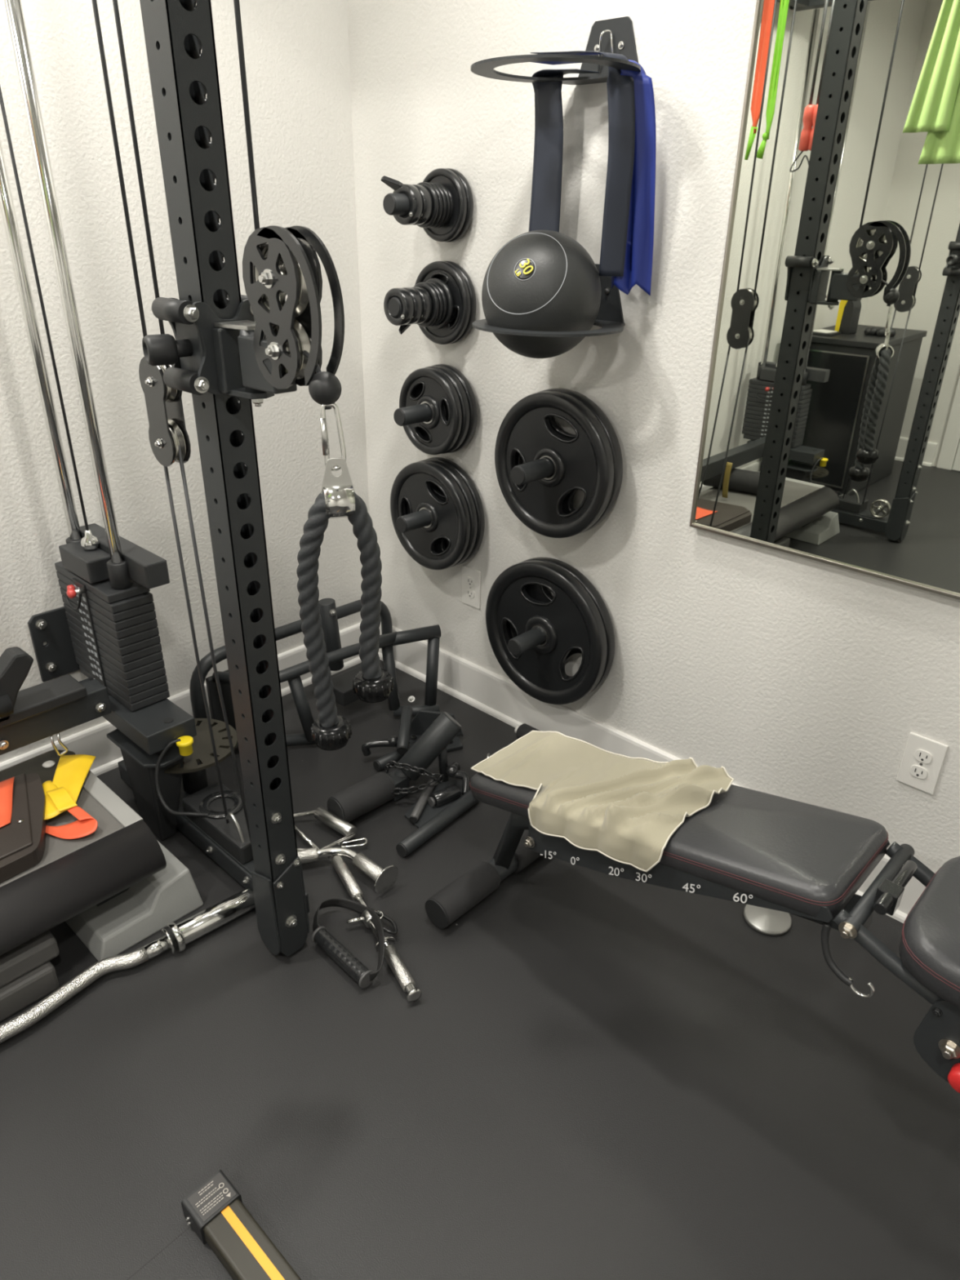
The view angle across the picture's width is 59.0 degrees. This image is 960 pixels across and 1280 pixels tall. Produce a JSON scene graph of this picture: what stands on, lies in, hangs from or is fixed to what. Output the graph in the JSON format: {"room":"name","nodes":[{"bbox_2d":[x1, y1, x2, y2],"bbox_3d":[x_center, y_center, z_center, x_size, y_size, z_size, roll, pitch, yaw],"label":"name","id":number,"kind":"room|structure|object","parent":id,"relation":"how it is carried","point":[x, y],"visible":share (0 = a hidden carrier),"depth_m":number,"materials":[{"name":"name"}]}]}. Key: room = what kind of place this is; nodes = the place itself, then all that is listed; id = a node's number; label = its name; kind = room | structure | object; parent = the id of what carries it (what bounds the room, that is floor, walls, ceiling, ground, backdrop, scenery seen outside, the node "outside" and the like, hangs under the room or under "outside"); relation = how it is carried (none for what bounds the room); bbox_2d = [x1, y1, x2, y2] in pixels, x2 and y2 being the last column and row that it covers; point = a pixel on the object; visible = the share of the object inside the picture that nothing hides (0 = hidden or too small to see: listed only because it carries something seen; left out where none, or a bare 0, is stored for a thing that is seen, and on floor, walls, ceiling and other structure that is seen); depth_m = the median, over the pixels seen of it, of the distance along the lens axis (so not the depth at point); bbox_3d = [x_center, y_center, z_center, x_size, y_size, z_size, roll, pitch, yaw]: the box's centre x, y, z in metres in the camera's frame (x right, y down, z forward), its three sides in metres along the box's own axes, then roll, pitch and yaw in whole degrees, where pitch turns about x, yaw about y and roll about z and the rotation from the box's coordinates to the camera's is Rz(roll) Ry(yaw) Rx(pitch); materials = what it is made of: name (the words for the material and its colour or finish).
{"room":"gym","nodes":[
{"label":"gym","id":0,"kind":"room"},
{"bbox_2d":[0,0,368,762],"bbox_3d":[-1.724,-0.455,1.224,0.100,2.460,4.100,24,34,37],"label":"wall","id":1,"kind":"structure","parent":0,"point":[296,52],"depth_m":2.07,"materials":[{"name":"white paint"}]},
{"bbox_2d":[0,622,361,776],"bbox_3d":[-1.703,0.605,1.702,0.024,0.138,3.887,24,34,37],"label":"baseboard","id":2,"kind":"structure","parent":1,"relation":"attached to","point":[93,741],"depth_m":2.36,"materials":[{"name":"white paint"}]},
{"bbox_2d":[0,659,959,1279],"bbox_3d":[-0.488,1.237,0.750,3.550,0.100,4.100,24,34,37],"label":"floor","id":3,"kind":"structure","parent":0,"point":[592,1074],"depth_m":1.52,"materials":[{"name":"rubber"}]},
{"bbox_2d":[0,929,59,1022],"bbox_3d":[-1.089,0.677,1.613,0.272,0.110,0.485,24,34,37],"label":"deck riser","id":4,"kind":"object","parent":3,"relation":"on","point":[28,975],"visible":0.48,"depth_m":1.65,"materials":[{"name":"grey plastic"}]},
{"bbox_2d":[0,750,203,960],"bbox_3d":[-1.231,0.625,1.580,0.471,0.227,1.289,24,34,37],"label":"deck","id":5,"kind":"object","parent":3,"relation":"on","point":[115,886],"visible":0.79,"depth_m":1.77,"materials":[{"name":"grey plastic"}]},
{"bbox_2d":[0,773,47,883],"bbox_3d":[-1.063,0.410,1.715,0.332,0.042,0.418,24,34,37],"label":"pouch","id":6,"kind":"object","parent":5,"relation":"on","point":[23,840],"visible":0.91,"depth_m":1.73,"materials":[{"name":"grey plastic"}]},
{"bbox_2d":[0,776,14,827],"bbox_3d":[-1.047,0.361,1.759,0.175,0.010,0.215,24,34,37],"label":"band","id":7,"kind":"object","parent":6,"relation":"on","point":[6,785],"visible":1,"depth_m":1.80,"materials":[{"name":"orange rubber"}]},
{"bbox_2d":[0,749,75,784],"bbox_3d":[-1.017,0.310,1.938,0.138,0.022,0.201,24,34,37],"label":"pad","id":8,"kind":"object","parent":5,"relation":"on","point":[45,765],"visible":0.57,"depth_m":1.96,"materials":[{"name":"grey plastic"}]},
{"bbox_2d":[42,754,95,819],"bbox_3d":[-0.935,0.322,1.882,0.118,0.022,0.239,-4,27,-10],"label":"band","id":9,"kind":"object","parent":5,"relation":"on","point":[61,794],"visible":0.98,"depth_m":1.88,"materials":[{"name":"yellow rubber"}]},
{"bbox_2d":[44,806,97,839],"bbox_3d":[-0.873,0.384,1.786,0.142,0.024,0.088,24,34,37],"label":"band","id":10,"kind":"object","parent":5,"relation":"on","point":[86,824],"visible":0.91,"depth_m":1.78,"materials":[{"name":"orange rubber"}]},
{"bbox_2d":[0,887,255,1043],"bbox_3d":[-0.814,0.697,1.646,0.832,0.064,0.076,-23,35,-39],"label":"bar","id":11,"kind":"object","parent":3,"relation":"on","point":[175,936],"visible":0.98,"depth_m":1.75,"materials":[{"name":"silver metal"}]},
{"bbox_2d":[0,0,344,956],"bbox_3d":[-1.108,-0.211,1.033,1.182,2.215,1.886,24,34,37],"label":"cable machine","id":12,"kind":"object","parent":3,"relation":"on","point":[230,348],"visible":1,"depth_m":1.50,"materials":[{"name":"grey metal"}]},
{"bbox_2d":[73,584,102,680],"bbox_3d":[-0.935,-0.006,2.030,0.051,0.258,0.001,24,34,37],"label":"print","id":13,"kind":"object","parent":12,"relation":"on","point":[84,607],"depth_m":2.02,"materials":[{"name":"grey"}]},
{"bbox_2d":[308,371,341,409],"bbox_3d":[-0.204,-0.330,1.120,0.043,0.048,0.043,24,34,37],"label":"ball","id":14,"kind":"object","parent":12,"relation":"attached to","point":[325,388],"visible":1,"depth_m":1.10,"materials":[{"name":"black plastic"}]},
{"bbox_2d":[320,402,346,471],"bbox_3d":[-0.198,-0.274,1.143,0.032,0.092,0.012,-7,28,-15],"label":"carabiner","id":15,"kind":"object","parent":14,"relation":"hanging from","point":[324,434],"visible":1,"depth_m":1.14,"materials":[{"name":"silver metal"}]},
{"bbox_2d":[296,457,394,750],"bbox_3d":[-0.196,-0.040,1.246,0.133,0.454,0.065,-8,28,-17],"label":"rope","id":16,"kind":"object","parent":15,"relation":"hanging from","point":[337,498],"visible":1,"depth_m":1.24,"materials":[{"name":"black fabric"}]},
{"bbox_2d":[181,1169,301,1279],"bbox_3d":[-0.197,0.971,1.130,0.655,0.045,0.073,24,34,37],"label":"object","id":17,"kind":"object","parent":3,"relation":"on","point":[215,1211],"visible":1,"depth_m":1.26,"materials":[{"name":"grey plastic"}]},
{"bbox_2d":[189,598,440,750],"bbox_3d":[-0.428,0.092,2.504,0.383,0.368,0.742,24,34,37],"label":"frame","id":18,"kind":"object","parent":3,"relation":"on","point":[344,695],"visible":0.66,"depth_m":2.52,"materials":[{"name":"grey metal"}]},
{"bbox_2d":[293,806,356,850],"bbox_3d":[-0.431,0.473,2.107,0.204,0.040,0.177,24,34,37],"label":"handle","id":19,"kind":"object","parent":3,"relation":"on","point":[322,815],"visible":0.52,"depth_m":2.11,"materials":[{"name":"silver metal"}]},
{"bbox_2d":[297,847,398,893],"bbox_3d":[-0.332,0.521,1.989,0.292,0.072,0.099,9,28,15],"label":"bar","id":20,"kind":"object","parent":3,"relation":"on","point":[385,878],"visible":0.76,"depth_m":1.98,"materials":[{"name":"silver metal"}]},
{"bbox_2d":[339,837,368,848],"bbox_3d":[-0.309,0.500,2.086,0.068,0.009,0.027,-6,27,-13],"label":"carabiner","id":21,"kind":"object","parent":3,"relation":"on","point":[362,838],"visible":0.94,"depth_m":2.08,"materials":[{"name":"silver metal"}]},
{"bbox_2d":[311,897,397,988],"bbox_3d":[-0.262,0.619,1.808,0.242,0.060,0.164,24,34,37],"label":"handle","id":22,"kind":"object","parent":3,"relation":"on","point":[360,973],"visible":1,"depth_m":1.77,"materials":[{"name":"black"}]},
{"bbox_2d":[327,771,395,822],"bbox_3d":[-0.306,0.410,2.202,0.168,0.080,0.080,-23,35,-39],"label":"foam roller","id":23,"kind":"object","parent":3,"relation":"on","point":[366,795],"visible":0.79,"depth_m":2.17,"materials":[{"name":"grey rubber"}]},
{"bbox_2d":[383,760,444,795],"bbox_3d":[-0.182,0.368,2.231,0.167,0.095,0.074,5,27,8],"label":"chain","id":24,"kind":"object","parent":23,"relation":"on","point":[388,764],"visible":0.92,"depth_m":2.22,"materials":[{"name":"black metal"}]},
{"bbox_2d":[328,854,422,1002],"bbox_3d":[-0.246,0.610,1.847,0.082,0.036,0.464,-15,31,-29],"label":"bar","id":25,"kind":"object","parent":3,"relation":"on","point":[400,971],"visible":0.87,"depth_m":1.82,"materials":[{"name":"silver metal"}]},
{"bbox_2d":[361,735,409,756],"bbox_3d":[-0.265,0.309,2.410,0.140,0.074,0.053,5,27,7],"label":"handle","id":26,"kind":"object","parent":3,"relation":"on","point":[392,741],"visible":0.78,"depth_m":2.39,"materials":[{"name":"black metal"}]},
{"bbox_2d":[396,705,412,754],"bbox_3d":[-0.214,0.254,2.411,0.032,0.061,0.176,1,27,0],"label":"bar","id":27,"kind":"object","parent":26,"relation":"on","point":[402,744],"visible":0.96,"depth_m":2.39,"materials":[{"name":"grey metal"}]},
{"bbox_2d":[373,742,415,771],"bbox_3d":[-0.239,0.331,2.417,0.143,0.033,0.033,-23,35,-39],"label":"bar","id":28,"kind":"object","parent":3,"relation":"on","point":[379,764],"visible":0.68,"depth_m":2.38,"materials":[{"name":"grey metal"}]},
{"bbox_2d":[387,711,462,801],"bbox_3d":[-0.156,0.304,2.277,0.227,0.206,0.074,-13,30,-26],"label":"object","id":29,"kind":"object","parent":3,"relation":"on","point":[433,742],"visible":0.88,"depth_m":2.25,"materials":[{"name":"grey metal"}]},
{"bbox_2d":[404,776,462,828],"bbox_3d":[-0.106,0.430,2.242,0.119,0.018,0.232,13,29,22],"label":"bracket","id":30,"kind":"object","parent":3,"relation":"on","point":[428,812],"visible":0.29,"depth_m":2.22,"materials":[{"name":"grey metal"}]},
{"bbox_2d":[408,776,438,823],"bbox_3d":[-0.148,0.419,2.243,0.023,0.025,0.185,7,27,12],"label":"bar","id":31,"kind":"object","parent":30,"relation":"on","point":[416,812],"visible":0.72,"depth_m":2.21,"materials":[{"name":"grey metal"}]},
{"bbox_2d":[427,783,461,807],"bbox_3d":[-0.096,0.414,2.247,0.087,0.040,0.040,-17,32,-32],"label":"roller","id":32,"kind":"object","parent":30,"relation":"on","point":[442,797],"visible":1,"depth_m":2.23,"materials":[{"name":"black"}]},
{"bbox_2d":[408,709,463,752],"bbox_3d":[-0.146,0.268,2.477,0.193,0.096,0.090,2,27,1],"label":"bracket","id":33,"kind":"object","parent":3,"relation":"on","point":[422,721],"visible":0.47,"depth_m":2.50,"materials":[{"name":"grey metal"}]},
{"bbox_2d":[395,789,479,857],"bbox_3d":[-0.101,0.461,2.158,0.038,0.038,0.289,20,32,33],"label":"bar","id":34,"kind":"object","parent":3,"relation":"on","point":[419,837],"visible":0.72,"depth_m":2.13,"materials":[{"name":"grey"}]},
{"bbox_2d":[445,762,470,794],"bbox_3d":[-0.062,0.371,2.293,0.056,0.074,0.100,-12,30,-25],"label":"handle","id":35,"kind":"object","parent":3,"relation":"on","point":[453,771],"visible":0.98,"depth_m":2.27,"materials":[{"name":"black metal"}]},
{"bbox_2d":[514,723,541,738],"bbox_3d":[0.266,0.331,2.408,0.418,0.052,0.052,23,34,37],"label":"bar","id":36,"kind":"object","parent":3,"relation":"on","point":[524,729],"visible":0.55,"depth_m":2.50,"materials":[{"name":"grey metal"}]},
{"bbox_2d":[425,772,959,1093],"bbox_3d":[0.493,0.520,1.521,1.278,0.521,0.430,24,34,37],"label":"weight bench","id":37,"kind":"object","parent":3,"relation":"on","point":[807,861],"visible":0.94,"depth_m":1.36,"materials":[{"name":"grey leather"}]},
{"bbox_2d":[471,730,733,871],"bbox_3d":[0.215,0.262,1.673,0.504,0.160,0.280,24,34,37],"label":"towel","id":38,"kind":"object","parent":37,"relation":"on","point":[627,810],"visible":1,"depth_m":1.59,"materials":[{"name":"beige fabric"}]},
{"bbox_2d":[742,904,791,935],"bbox_3d":[0.643,0.619,1.900,0.104,0.013,0.104,24,34,37],"label":"slider","id":39,"kind":"object","parent":3,"relation":"on","point":[765,921],"visible":0.77,"depth_m":1.88,"materials":[{"name":"silver metal"}]},
{"bbox_2d":[346,0,959,873],"bbox_3d":[0.939,-0.524,1.460,3.450,2.460,0.100,24,34,37],"label":"wall","id":40,"kind":"structure","parent":0,"point":[808,681],"depth_m":1.98,"materials":[{"name":"white paint"}]},
{"bbox_2d":[382,193,409,215],"bbox_3d":[-0.142,-1.067,2.082,0.090,0.120,0.218,24,34,37],"label":"peg","id":41,"kind":"object","parent":40,"relation":"attached to","point":[393,204],"visible":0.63,"depth_m":2.01,"materials":[{"name":"grey metal"}]},
{"bbox_2d":[380,175,422,225],"bbox_3d":[-0.187,-1.054,2.035,0.089,0.104,0.058,24,34,37],"label":"collar","id":42,"kind":"object","parent":41,"relation":"attached to","point":[414,214],"visible":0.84,"depth_m":2.02,"materials":[{"name":"black"}]},
{"bbox_2d":[412,184,432,225],"bbox_3d":[-0.157,-1.060,2.068,0.088,0.088,0.034,24,34,37],"label":"collar","id":43,"kind":"object","parent":41,"relation":"attached to","point":[426,196],"visible":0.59,"depth_m":2.04,"materials":[{"name":"black plastic"}]},
{"bbox_2d":[417,182,439,227],"bbox_3d":[-0.138,-1.069,2.086,0.100,0.100,0.012,24,34,37],"label":"plate","id":44,"kind":"object","parent":41,"relation":"on","point":[433,218],"visible":0.34,"depth_m":2.06,"materials":[{"name":"black rubber"}]},
{"bbox_2d":[426,182,443,227],"bbox_3d":[-0.128,-1.073,2.095,0.100,0.100,0.012,24,34,37],"label":"plate","id":45,"kind":"object","parent":41,"relation":"on","point":[439,195],"visible":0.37,"depth_m":2.06,"materials":[{"name":"black rubber"}]},
{"bbox_2d":[431,182,447,227],"bbox_3d":[-0.119,-1.077,2.104,0.100,0.100,0.012,24,34,37],"label":"plate","id":46,"kind":"object","parent":41,"relation":"on","point":[443,195],"visible":0.22,"depth_m":2.07,"materials":[{"name":"black rubber"}]},
{"bbox_2d":[435,182,451,227],"bbox_3d":[-0.109,-1.082,2.113,0.100,0.100,0.012,24,34,37],"label":"plate","id":47,"kind":"object","parent":41,"relation":"on","point":[447,196],"visible":0.23,"depth_m":2.08,"materials":[{"name":"black rubber"}]},
{"bbox_2d":[422,168,466,241],"bbox_3d":[-0.096,-1.088,2.126,0.164,0.164,0.022,24,34,37],"label":"weight plate","id":48,"kind":"object","parent":41,"relation":"on","point":[447,178],"visible":0.63,"depth_m":2.10,"materials":[{"name":"black rubber"}]},
{"bbox_2d":[444,168,473,242],"bbox_3d":[-0.081,-1.095,2.141,0.166,0.166,0.022,24,34,37],"label":"weight plate","id":49,"kind":"object","parent":41,"relation":"on","point":[466,185],"visible":0.3,"depth_m":2.09,"materials":[{"name":"black rubber"}]},
{"bbox_2d":[393,403,432,426],"bbox_3d":[-0.150,-0.623,2.324,0.090,0.120,0.193,24,34,37],"label":"peg","id":50,"kind":"object","parent":40,"relation":"attached to","point":[411,415],"visible":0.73,"depth_m":2.27,"materials":[{"name":"grey metal"}]},
{"bbox_2d":[399,367,462,454],"bbox_3d":[-0.138,-0.626,2.330,0.232,0.232,0.028,24,34,37],"label":"weight plate","id":51,"kind":"object","parent":50,"relation":"on","point":[437,388],"visible":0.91,"depth_m":2.30,"materials":[{"name":"black rubber"}]},
{"bbox_2d":[413,365,470,453],"bbox_3d":[-0.119,-0.635,2.349,0.236,0.236,0.028,24,34,37],"label":"weight plate","id":52,"kind":"object","parent":50,"relation":"on","point":[455,382],"visible":0.16,"depth_m":2.28,"materials":[{"name":"black rubber"}]},
{"bbox_2d":[433,364,477,453],"bbox_3d":[-0.100,-0.644,2.367,0.240,0.240,0.028,24,34,37],"label":"weight plate","id":53,"kind":"object","parent":50,"relation":"on","point":[470,395],"visible":0.16,"depth_m":2.29,"materials":[{"name":"black rubber"}]},
{"bbox_2d":[395,509,431,533],"bbox_3d":[-0.157,-0.355,2.460,0.090,0.120,0.193,24,34,37],"label":"peg","id":54,"kind":"object","parent":40,"relation":"attached to","point":[411,522],"visible":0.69,"depth_m":2.41,"materials":[{"name":"grey metal"}]},
{"bbox_2d":[390,461,470,569],"bbox_3d":[-0.149,-0.359,2.469,0.318,0.318,0.030,24,34,37],"label":"weight plate","id":55,"kind":"object","parent":54,"relation":"on","point":[450,519],"visible":0.92,"depth_m":2.44,"materials":[{"name":"black rubber"}]},
{"bbox_2d":[404,458,477,567],"bbox_3d":[-0.129,-0.368,2.488,0.320,0.320,0.028,24,34,37],"label":"weight plate","id":56,"kind":"object","parent":54,"relation":"on","point":[439,546],"visible":0.23,"depth_m":2.40,"materials":[{"name":"black rubber"}]},
{"bbox_2d":[426,457,484,564],"bbox_3d":[-0.110,-0.377,2.506,0.322,0.322,0.028,24,34,37],"label":"weight plate","id":57,"kind":"object","parent":54,"relation":"on","point":[475,495],"visible":0.12,"depth_m":2.40,"materials":[{"name":"black rubber"}]},
{"bbox_2d":[387,297,456,325],"bbox_3d":[-0.145,-0.865,2.191,0.090,0.120,0.208,24,34,37],"label":"peg","id":58,"kind":"object","parent":40,"relation":"attached to","point":[394,306],"visible":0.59,"depth_m":2.12,"materials":[{"name":"grey metal"}]},
{"bbox_2d":[383,288,414,325],"bbox_3d":[-0.206,-0.837,2.132,0.088,0.088,0.034,24,34,37],"label":"collar","id":59,"kind":"object","parent":58,"relation":"attached to","point":[404,296],"visible":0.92,"depth_m":2.11,"materials":[{"name":"black plastic"}]},
{"bbox_2d":[402,287,422,324],"bbox_3d":[-0.185,-0.846,2.152,0.088,0.088,0.034,24,34,37],"label":"collar","id":60,"kind":"object","parent":58,"relation":"attached to","point":[418,303],"visible":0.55,"depth_m":2.13,"materials":[{"name":"black"}]},
{"bbox_2d":[398,286,432,334],"bbox_3d":[-0.172,-0.841,2.171,0.088,0.114,0.058,24,34,37],"label":"collar","id":61,"kind":"object","parent":58,"relation":"attached to","point":[426,299],"visible":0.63,"depth_m":2.15,"materials":[{"name":"black"}]},
{"bbox_2d":[413,282,439,327],"bbox_3d":[-0.145,-0.865,2.191,0.108,0.108,0.012,24,34,37],"label":"plate","id":62,"kind":"object","parent":58,"relation":"on","point":[435,302],"visible":0.43,"depth_m":2.16,"materials":[{"name":"black rubber"}]},
{"bbox_2d":[426,281,443,326],"bbox_3d":[-0.135,-0.870,2.200,0.108,0.108,0.012,24,34,37],"label":"plate","id":63,"kind":"object","parent":58,"relation":"on","point":[438,293],"visible":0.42,"depth_m":2.17,"materials":[{"name":"black rubber"}]},
{"bbox_2d":[428,281,447,326],"bbox_3d":[-0.126,-0.874,2.209,0.108,0.108,0.012,24,34,37],"label":"plate","id":64,"kind":"object","parent":58,"relation":"on","point":[443,295],"visible":0.22,"depth_m":2.17,"materials":[{"name":"black rubber"}]},
{"bbox_2d":[425,278,453,328],"bbox_3d":[-0.116,-0.878,2.218,0.124,0.124,0.012,24,34,37],"label":"plate","id":65,"kind":"object","parent":58,"relation":"on","point":[446,291],"visible":0.35,"depth_m":2.18,"materials":[{"name":"black rubber"}]},
{"bbox_2d":[414,261,470,344],"bbox_3d":[-0.102,-0.885,2.231,0.204,0.204,0.022,24,34,37],"label":"weight plate","id":66,"kind":"object","parent":58,"relation":"on","point":[455,282],"visible":0.54,"depth_m":2.19,"materials":[{"name":"black rubber"}]},
{"bbox_2d":[434,261,476,343],"bbox_3d":[-0.087,-0.891,2.246,0.204,0.204,0.022,24,34,37],"label":"weight plate","id":67,"kind":"object","parent":58,"relation":"on","point":[471,289],"visible":0.16,"depth_m":2.19,"materials":[{"name":"black rubber"}]},
{"bbox_2d":[462,564,480,608],"bbox_3d":[-0.027,-0.158,2.559,0.075,0.122,0.009,24,34,37],"label":"wall outlet","id":68,"kind":"object","parent":40,"relation":"attached to","point":[471,578],"visible":1,"depth_m":2.56,"materials":[{"name":"white plastic"}]},
{"bbox_2d":[466,588,474,598],"bbox_3d":[-0.029,-0.140,2.567,0.033,0.027,0.003,24,34,37],"label":"socket","id":69,"kind":"object","parent":68,"relation":"attached to","point":[469,592],"depth_m":2.56,"materials":[{"name":"grey plastic"}]},
{"bbox_2d":[466,577,474,586],"bbox_3d":[-0.029,-0.175,2.549,0.033,0.027,0.003,24,34,37],"label":"socket","id":70,"kind":"object","parent":68,"relation":"attached to","point":[469,580],"depth_m":2.55,"materials":[{"name":"grey plastic"}]},
{"bbox_2d":[507,626,546,655],"bbox_3d":[0.153,-0.010,2.307,0.090,0.120,0.188,24,34,37],"label":"peg","id":71,"kind":"object","parent":40,"relation":"attached to","point":[536,636],"visible":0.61,"depth_m":2.26,"materials":[{"name":"grey metal"}]},
{"bbox_2d":[485,560,607,704],"bbox_3d":[0.174,-0.017,2.328,0.410,0.410,0.038,24,34,37],"label":"weight plate","id":72,"kind":"object","parent":71,"relation":"hanging from","point":[572,620],"visible":0.93,"depth_m":2.30,"materials":[{"name":"black rubber"}]},
{"bbox_2d":[506,556,614,694],"bbox_3d":[0.198,-0.029,2.351,0.410,0.410,0.034,24,34,37],"label":"weight plate","id":73,"kind":"object","parent":71,"relation":"hanging from","point":[537,592],"visible":0.2,"depth_m":2.23,"materials":[{"name":"black rubber"}]},
{"bbox_2d":[510,457,555,484],"bbox_3d":[0.158,-0.424,2.091,0.090,0.120,0.203,24,34,37],"label":"peg","id":74,"kind":"object","parent":40,"relation":"attached to","point":[523,473],"visible":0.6,"depth_m":2.04,"materials":[{"name":"grey metal"}]},
{"bbox_2d":[494,391,614,537],"bbox_3d":[0.177,-0.431,2.106,0.360,0.360,0.038,24,34,37],"label":"weight plate","id":75,"kind":"object","parent":74,"relation":"hanging from","point":[584,463],"visible":0.91,"depth_m":2.08,"materials":[{"name":"black rubber"}]},
{"bbox_2d":[515,387,622,533],"bbox_3d":[0.201,-0.444,2.132,0.364,0.364,0.036,24,34,37],"label":"weight plate","id":76,"kind":"object","parent":74,"relation":"hanging from","point":[567,504],"visible":0.22,"depth_m":2.03,"materials":[{"name":"black rubber"}]},
{"bbox_2d":[471,263,625,337],"bbox_3d":[0.153,-0.742,1.836,0.330,0.122,0.342,24,34,37],"label":"holder","id":77,"kind":"object","parent":40,"relation":"attached to","point":[610,317],"visible":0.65,"depth_m":1.90,"materials":[{"name":"grey metal"}]},
{"bbox_2d":[481,230,600,358],"bbox_3d":[0.133,-0.746,1.841,0.258,0.258,0.258,24,34,37],"label":"ball","id":78,"kind":"object","parent":77,"relation":"in","point":[539,280],"visible":0.98,"depth_m":1.75,"materials":[{"name":"grey rubber"}]},
{"bbox_2d":[471,319,625,337],"bbox_3d":[0.152,-0.690,1.862,0.330,0.005,0.342,24,34,37],"label":"ring","id":79,"kind":"object","parent":77,"relation":"attached to","point":[610,326],"depth_m":1.76,"materials":[{"name":"grey metal"}]},
{"bbox_2d":[471,16,640,84],"bbox_3d":[0.152,-1.159,1.636,0.330,0.108,0.342,24,34,37],"label":"holder","id":80,"kind":"object","parent":40,"relation":"attached to","point":[616,35],"visible":0.92,"depth_m":1.72,"materials":[{"name":"grey metal"}]},
{"bbox_2d":[471,53,640,84],"bbox_3d":[0.151,-1.113,1.659,0.330,0.005,0.342,24,34,37],"label":"shelf","id":81,"kind":"object","parent":80,"relation":"attached to","point":[485,68],"depth_m":1.60,"materials":[{"name":"grey metal"}]},
{"bbox_2d":[528,68,600,231],"bbox_3d":[0.157,-0.978,1.859,0.161,0.448,0.075,17,31,28],"label":"band","id":82,"kind":"object","parent":80,"relation":"hanging from","point":[546,189],"visible":0.78,"depth_m":1.85,"materials":[{"name":"grey rubber"}]},
{"bbox_2d":[530,50,635,276],"bbox_3d":[0.201,-0.948,1.711,0.214,0.393,0.044,5,27,8],"label":"band","id":83,"kind":"object","parent":80,"relation":"hanging from","point":[620,88],"visible":0.89,"depth_m":1.70,"materials":[{"name":"grey rubber"}]},
{"bbox_2d":[533,56,656,296],"bbox_3d":[0.228,-0.939,1.744,0.279,0.425,0.068,9,28,16],"label":"band","id":84,"kind":"object","parent":80,"relation":"hanging from","point":[638,260],"visible":0.64,"depth_m":1.73,"materials":[{"name":"blue rubber"}]},
{"bbox_2d":[377,622,925,923],"bbox_3d":[0.840,0.518,1.970,3.350,0.138,0.024,24,34,37],"label":"baseboard","id":85,"kind":"structure","parent":40,"relation":"attached to","point":[493,694],"depth_m":2.56,"materials":[{"name":"white paint"}]},
{"bbox_2d":[689,0,959,599],"bbox_3d":[0.945,-0.637,1.287,1.242,1.282,0.027,24,35,38],"label":"wall mirror","id":86,"kind":"object","parent":40,"relation":"attached to","point":[830,433],"visible":1,"depth_m":1.57,"materials":[{"name":"silver metal"}]},
{"bbox_2d":[896,732,948,795],"bbox_3d":[0.921,0.258,1.771,0.075,0.122,0.009,24,34,37],"label":"wall outlet","id":87,"kind":"object","parent":40,"relation":"attached to","point":[923,757],"visible":1,"depth_m":1.77,"materials":[{"name":"white plastic"}]},
{"bbox_2d":[910,764,927,778],"bbox_3d":[0.919,0.277,1.778,0.033,0.027,0.003,24,34,37],"label":"socket","id":88,"kind":"object","parent":87,"relation":"attached to","point":[917,771],"depth_m":1.78,"materials":[{"name":"grey plastic"}]},
{"bbox_2d":[914,749,932,763],"bbox_3d":[0.920,0.242,1.761,0.033,0.027,0.003,24,34,37],"label":"socket","id":89,"kind":"object","parent":87,"relation":"attached to","point":[921,756],"depth_m":1.76,"materials":[{"name":"grey plastic"}]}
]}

